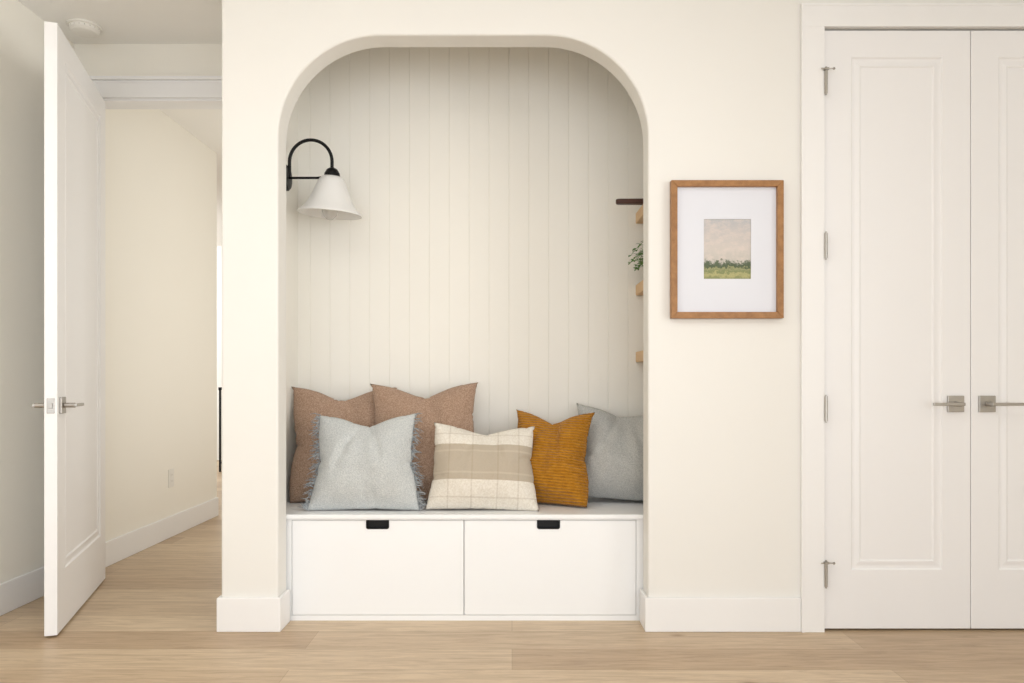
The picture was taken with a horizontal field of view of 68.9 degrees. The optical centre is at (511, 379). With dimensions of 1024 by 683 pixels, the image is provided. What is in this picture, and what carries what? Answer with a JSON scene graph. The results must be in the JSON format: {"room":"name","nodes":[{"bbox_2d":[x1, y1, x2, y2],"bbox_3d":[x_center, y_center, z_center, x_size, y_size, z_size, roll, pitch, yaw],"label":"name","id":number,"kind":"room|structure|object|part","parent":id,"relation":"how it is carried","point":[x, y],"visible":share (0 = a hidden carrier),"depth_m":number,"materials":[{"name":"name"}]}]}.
{"room":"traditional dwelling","nodes":[
{"label":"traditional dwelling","id":0,"kind":"room"},
{"bbox_2d":[0,0,216,582],"bbox_3d":[-2.260,-0.340,1.030,0.120,2.700,9.060,0,0,0],"label":"wall","id":1,"kind":"structure","parent":0,"point":[161,179],"depth_m":4.25,"materials":[{"name":"paint"}]},
{"bbox_2d":[0,566,43,615],"bbox_3d":[-2.193,0.942,0.115,0.014,0.137,7.230,0,0,0],"label":"baseboard","id":2,"kind":"structure","parent":1,"relation":"attached to","point":[16,592],"depth_m":3.33,"materials":[{"name":"paint"}]},
{"bbox_2d":[32,21,104,635],"bbox_3d":[-1.938,-0.200,3.334,0.157,2.402,0.891,0,0,-18],"label":"door","id":3,"kind":"structure","parent":1,"relation":"in","point":[73,405],"depth_m":3.16,"materials":[{"name":"paint"}]},
{"bbox_3d":[-1.892,0.101,3.011,0.047,0.020,0.126,0,0,-18],"label":"lever","id":4,"kind":"part","parent":3,"relation":"part of","materials":[{"name":"silver metal"}]},
{"bbox_3d":[-1.803,0.101,2.914,0.027,0.060,0.010,0,0,-18],"label":"latch plate","id":5,"kind":"part","parent":3,"relation":"part of","materials":[{"name":"silver metal"}]},
{"bbox_3d":[-1.798,0.101,2.985,0.009,0.066,0.066,0,0,-18],"label":"handle","id":6,"kind":"part","parent":3,"relation":"part of","materials":[{"name":"silver metal"}]},
{"bbox_3d":[-1.787,0.101,3.044,0.047,0.020,0.126,0,0,-18],"label":"lever","id":7,"kind":"part","parent":3,"relation":"part of","materials":[{"name":"silver metal"}]},
{"bbox_2d":[90,76,221,108],"bbox_3d":[-1.684,-0.253,3.789,1.028,2.525,0.151,0,0,0],"label":"door frame","id":8,"kind":"structure","parent":1,"relation":"attached to","point":[107,86],"depth_m":3.73,"materials":[{"name":"paint"}]},
{"bbox_2d":[105,497,217,566],"bbox_3d":[-2.193,0.942,4.713,0.014,0.137,1.695,0,0,0],"label":"baseboard","id":9,"kind":"structure","parent":1,"relation":"attached to","point":[119,548],"depth_m":4.60,"materials":[{"name":"paint"}]},
{"bbox_2d":[168,468,173,487],"bbox_3d":[-2.196,0.632,4.810,0.008,0.116,0.072,0,0,0],"label":"wall outlet","id":10,"kind":"object","parent":1,"relation":"attached to","point":[170,471],"visible":1,"depth_m":4.79,"materials":[{"name":"white plastic"}]},
{"bbox_2d":[18,0,221,245],"bbox_3d":[-1.400,-1.740,3.000,9.200,0.100,13.000,0,0,0],"label":"ceiling","id":11,"kind":"structure","parent":0,"point":[121,21],"depth_m":3.55,"materials":[{"name":"paint"}]},
{"bbox_2d":[66,18,101,37],"bbox_3d":[-2.040,-1.671,3.560,0.150,0.038,0.150,0,0,0],"label":"smoke detector","id":12,"kind":"object","parent":11,"relation":"attached to","point":[84,28],"visible":1,"depth_m":3.52,"materials":[{"name":"white plastic"}]},
{"bbox_2d":[74,44,221,98],"bbox_3d":[-1.685,-0.340,3.808,1.030,2.700,0.115,0,0,0],"label":"wall","id":13,"kind":"structure","parent":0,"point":[97,59],"depth_m":3.75,"materials":[{"name":"paint"}]},
{"bbox_2d":[217,246,221,459],"bbox_3d":[-3.585,-0.340,9.450,4.830,2.700,0.100,0,0,0],"label":"wall","id":14,"kind":"structure","parent":0,"point":[219,248],"depth_m":9.40,"materials":[{"name":"paint"}]},
{"bbox_2d":[286,100,297,502],"bbox_3d":[-1.104,-0.340,3.491,0.132,2.700,0.748,0,0,0],"label":"wall","id":15,"kind":"structure","parent":0,"point":[292,132],"depth_m":3.51,"materials":[{"name":"paint"}]},
{"bbox_2d":[217,589,289,631],"bbox_3d":[-1.056,0.942,3.343,0.257,0.137,0.714,0,0,0],"label":"baseboard","id":16,"kind":"structure","parent":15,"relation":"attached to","point":[234,614],"depth_m":2.99,"materials":[{"name":"paint"}]},
{"bbox_2d":[286,138,361,219],"bbox_3d":[-0.862,-0.915,3.409,0.352,0.372,0.291,0,0,0],"label":"wall lamp","id":17,"kind":"object","parent":15,"relation":"attached to","point":[330,199],"visible":0.98,"depth_m":3.36,"materials":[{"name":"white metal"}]},
{"bbox_3d":[-0.919,-1.011,3.400,0.213,0.181,0.015,0,0,0],"label":"arm","id":18,"kind":"part","parent":17,"relation":"part of","materials":[{"name":"black metal"}]},
{"bbox_3d":[-0.826,-0.841,3.404,0.291,0.172,0.291,4,3,0],"label":"lamp shade","id":19,"kind":"part","parent":17,"relation":"part of","materials":[{"name":"white glass"}]},
{"bbox_3d":[-0.830,-0.825,3.400,0.074,0.192,0.074,0,0,0],"label":"bulb","id":20,"kind":"part","parent":17,"relation":"part of","materials":[{"name":"clear glass"}]},
{"bbox_2d":[298,47,642,435],"bbox_3d":[-0.124,-0.340,3.670,1.828,2.700,0.100,0,0,0],"label":"wall","id":21,"kind":"structure","parent":0,"point":[491,244],"depth_m":3.62,"materials":[{"name":"paint"}]},
{"bbox_2d":[0,460,1023,682],"bbox_3d":[-1.400,1.060,3.000,9.200,0.100,13.000,0,0,0],"label":"floor","id":22,"kind":"structure","parent":0,"point":[152,618],"depth_m":2.79,"materials":[{"name":"brown wood"}]},
{"bbox_2d":[218,387,221,471],"bbox_3d":[-2.608,0.545,8.200,1.224,0.930,0.040,0,0,0],"label":"stair railing","id":23,"kind":"object","parent":22,"relation":"on","point":[219,388],"visible":0.13,"depth_m":8.19,"materials":[{"name":"black metal"}]},
{"bbox_3d":[-3.208,0.560,8.200,0.018,0.900,0.024,0,0,0],"label":"post","id":24,"kind":"part","parent":23,"relation":"part of","materials":[{"name":"black metal"}]},
{"bbox_2d":[286,497,642,620],"bbox_3d":[-0.124,0.786,3.369,1.824,0.447,0.499,0,0,0],"label":"storage bench","id":25,"kind":"object","parent":22,"relation":"on","point":[555,562],"visible":0.9,"depth_m":3.13,"materials":[{"name":"paint"}]},
{"bbox_2d":[289,386,396,502],"bbox_3d":[-0.780,0.296,3.474,0.492,0.532,0.208,0,0,-11],"label":"cushion","id":26,"kind":"object","parent":25,"relation":"on","point":[359,410],"visible":0.44,"depth_m":3.45,"materials":[{"name":"brown fabric"}]},
{"bbox_2d":[300,413,426,510],"bbox_3d":[-0.639,0.354,3.249,0.563,0.418,0.194,0,0,3],"label":"cushion","id":27,"kind":"object","parent":25,"relation":"on","point":[360,467],"visible":1,"depth_m":3.19,"materials":[{"name":"grey fabric"}]},
{"bbox_3d":[-0.564,0.608,3.140,0.097,0.036,0.022,0,0,0],"label":"finger pull","id":28,"kind":"part","parent":25,"relation":"part of","materials":[{"name":"black metal"}]},
{"bbox_3d":[-0.563,0.788,3.142,0.720,0.396,0.020,0,0,0],"label":"drawer","id":29,"kind":"part","parent":25,"relation":"part of","materials":[{"name":"paint"}]},
{"bbox_2d":[370,382,477,500],"bbox_3d":[-0.396,0.287,3.416,0.530,0.551,0.190,0,0,1],"label":"cushion","id":30,"kind":"object","parent":25,"relation":"on","point":[454,406],"visible":0.48,"depth_m":3.42,"materials":[{"name":"brown fabric"}]},
{"bbox_3d":[-0.124,0.572,3.369,1.824,0.018,0.499,0,0,0],"label":"seat","id":31,"kind":"part","parent":25,"relation":"part of","materials":[{"name":"paint"}]},
{"bbox_2d":[426,422,538,510],"bbox_3d":[-0.134,0.374,3.247,0.484,0.376,0.183,0,0,-6],"label":"cushion","id":32,"kind":"object","parent":25,"relation":"on","point":[472,470],"visible":1,"depth_m":3.20,"materials":[{"name":"beige fabric"}]},
{"bbox_3d":[0.153,0.608,3.140,0.097,0.036,0.022,0,0,0],"label":"finger pull","id":33,"kind":"part","parent":25,"relation":"part of","materials":[{"name":"black metal"}]},
{"bbox_3d":[0.160,0.788,3.142,0.720,0.396,0.020,0,0,0],"label":"drawer","id":34,"kind":"part","parent":25,"relation":"part of","materials":[{"name":"paint"}]},
{"bbox_2d":[517,410,594,506],"bbox_3d":[0.166,0.350,3.374,0.408,0.424,0.235,0,0,31],"label":"cushion","id":35,"kind":"object","parent":25,"relation":"on","point":[559,468],"visible":0.74,"depth_m":3.30,"materials":[{"name":"orange fabric"}]},
{"bbox_2d":[577,403,642,500],"bbox_3d":[0.513,0.335,3.447,0.472,0.455,0.262,0,0,14],"label":"cushion","id":36,"kind":"object","parent":25,"relation":"on","point":[614,451],"visible":0.56,"depth_m":3.37,"materials":[{"name":"grey fabric"}]},
{"bbox_2d":[222,0,1023,596],"bbox_3d":[0.915,-0.340,3.058,4.170,2.700,0.117,0,0,0],"label":"wall","id":37,"kind":"structure","parent":0,"point":[713,86],"depth_m":3.00,"materials":[{"name":"paint"}]},
{"bbox_2d":[640,589,800,631],"bbox_3d":[0.846,0.942,3.051,0.625,0.137,0.131,0,0,0],"label":"baseboard","id":38,"kind":"structure","parent":37,"relation":"attached to","point":[657,614],"depth_m":2.99,"materials":[{"name":"paint"}]},
{"bbox_2d":[670,180,783,318],"bbox_3d":[0.858,-0.521,2.984,0.448,0.550,0.030,0,0,0],"label":"framed picture","id":39,"kind":"object","parent":37,"relation":"attached to","point":[727,236],"visible":1,"depth_m":2.99,"materials":[{"name":"brown wood"}]},
{"bbox_2d":[704,219,750,278],"bbox_3d":[0.863,-0.525,2.992,0.197,0.247,0.002,0,0,0],"label":"artwork","id":40,"kind":"object","parent":39,"relation":"attached to","point":[727,242],"depth_m":2.99},
{"bbox_2d":[821,31,969,628],"bbox_3d":[1.538,-0.203,2.995,0.613,2.408,0.096,0,0,0],"label":"door","id":41,"kind":"structure","parent":37,"relation":"in","point":[897,233],"depth_m":3.01,"materials":[{"name":"paint"}]},
{"bbox_3d":[1.730,0.096,2.970,0.126,0.020,0.047,0,0,0],"label":"lever","id":42,"kind":"part","parent":41,"relation":"part of","materials":[{"name":"silver metal"}]},
{"bbox_3d":[1.783,0.096,2.998,0.066,0.066,0.009,0,0,0],"label":"handle","id":43,"kind":"part","parent":41,"relation":"part of","materials":[{"name":"silver metal"}]},
{"bbox_2d":[800,3,1023,632],"bbox_3d":[1.846,-0.249,2.991,1.376,2.518,0.018,0,0,0],"label":"door frame","id":44,"kind":"structure","parent":37,"relation":"attached to","point":[814,17],"depth_m":2.98,"materials":[{"name":"paint"}]},
{"bbox_2d":[970,31,1023,628],"bbox_3d":[2.159,-0.203,2.995,0.623,2.408,0.096,0,0,0],"label":"door","id":45,"kind":"structure","parent":37,"relation":"in","point":[996,57],"depth_m":3.00,"materials":[{"name":"paint"}]},
{"bbox_3d":[1.909,0.096,2.998,0.066,0.066,0.009,0,0,0],"label":"handle","id":46,"kind":"part","parent":45,"relation":"part of","materials":[{"name":"silver metal"}]},
{"bbox_3d":[1.962,0.096,2.970,0.126,0.020,0.047,0,0,0],"label":"lever","id":47,"kind":"part","parent":45,"relation":"part of","materials":[{"name":"silver metal"}]},
{"bbox_3d":[0.840,-0.340,3.433,0.100,2.700,0.633,0,0,0],"label":"wall","id":48,"kind":"structure","parent":0,"visible":0},
{"bbox_2d":[636,205,642,223],"bbox_3d":[0.695,-0.783,3.409,0.189,0.050,0.419,0,0,0],"label":"wall shelf","id":49,"kind":"object","parent":48,"relation":"attached to","point":[639,215],"visible":0.2,"depth_m":3.54,"materials":[{"name":"brown wood"}]},
{"bbox_2d":[616,199,642,204],"bbox_3d":[0.619,-0.820,3.430,0.283,0.022,0.180,0,0,0],"label":"serving board","id":50,"kind":"object","parent":49,"relation":"on","point":[618,201],"visible":0.31,"depth_m":3.41,"materials":[{"name":"brown wood"}]},
{"bbox_2d":[636,280,642,294],"bbox_3d":[0.695,-0.435,3.409,0.189,0.050,0.419,0,0,0],"label":"wall shelf","id":51,"kind":"object","parent":48,"relation":"attached to","point":[639,287],"visible":0.2,"depth_m":3.51,"materials":[{"name":"brown wood"}]},
{"bbox_2d":[628,241,642,270],"bbox_3d":[0.639,-0.552,3.426,0.220,0.184,0.243,0,0,0],"label":"potted plant","id":52,"kind":"object","parent":51,"relation":"on","point":[640,262],"visible":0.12,"depth_m":3.42,"materials":[{"name":"green plant"}]},
{"bbox_3d":[0.640,-0.574,3.427,0.188,0.127,0.198,0,0,0],"label":"stem","id":53,"kind":"part","parent":52,"relation":"part of","materials":[{"name":"green plant"}]},
{"bbox_2d":[636,351,642,361],"bbox_3d":[0.695,-0.111,3.409,0.189,0.050,0.419,0,0,0],"label":"wall shelf","id":54,"kind":"object","parent":48,"relation":"attached to","point":[639,355],"visible":0.2,"depth_m":3.51,"materials":[{"name":"brown wood"}]}
]}

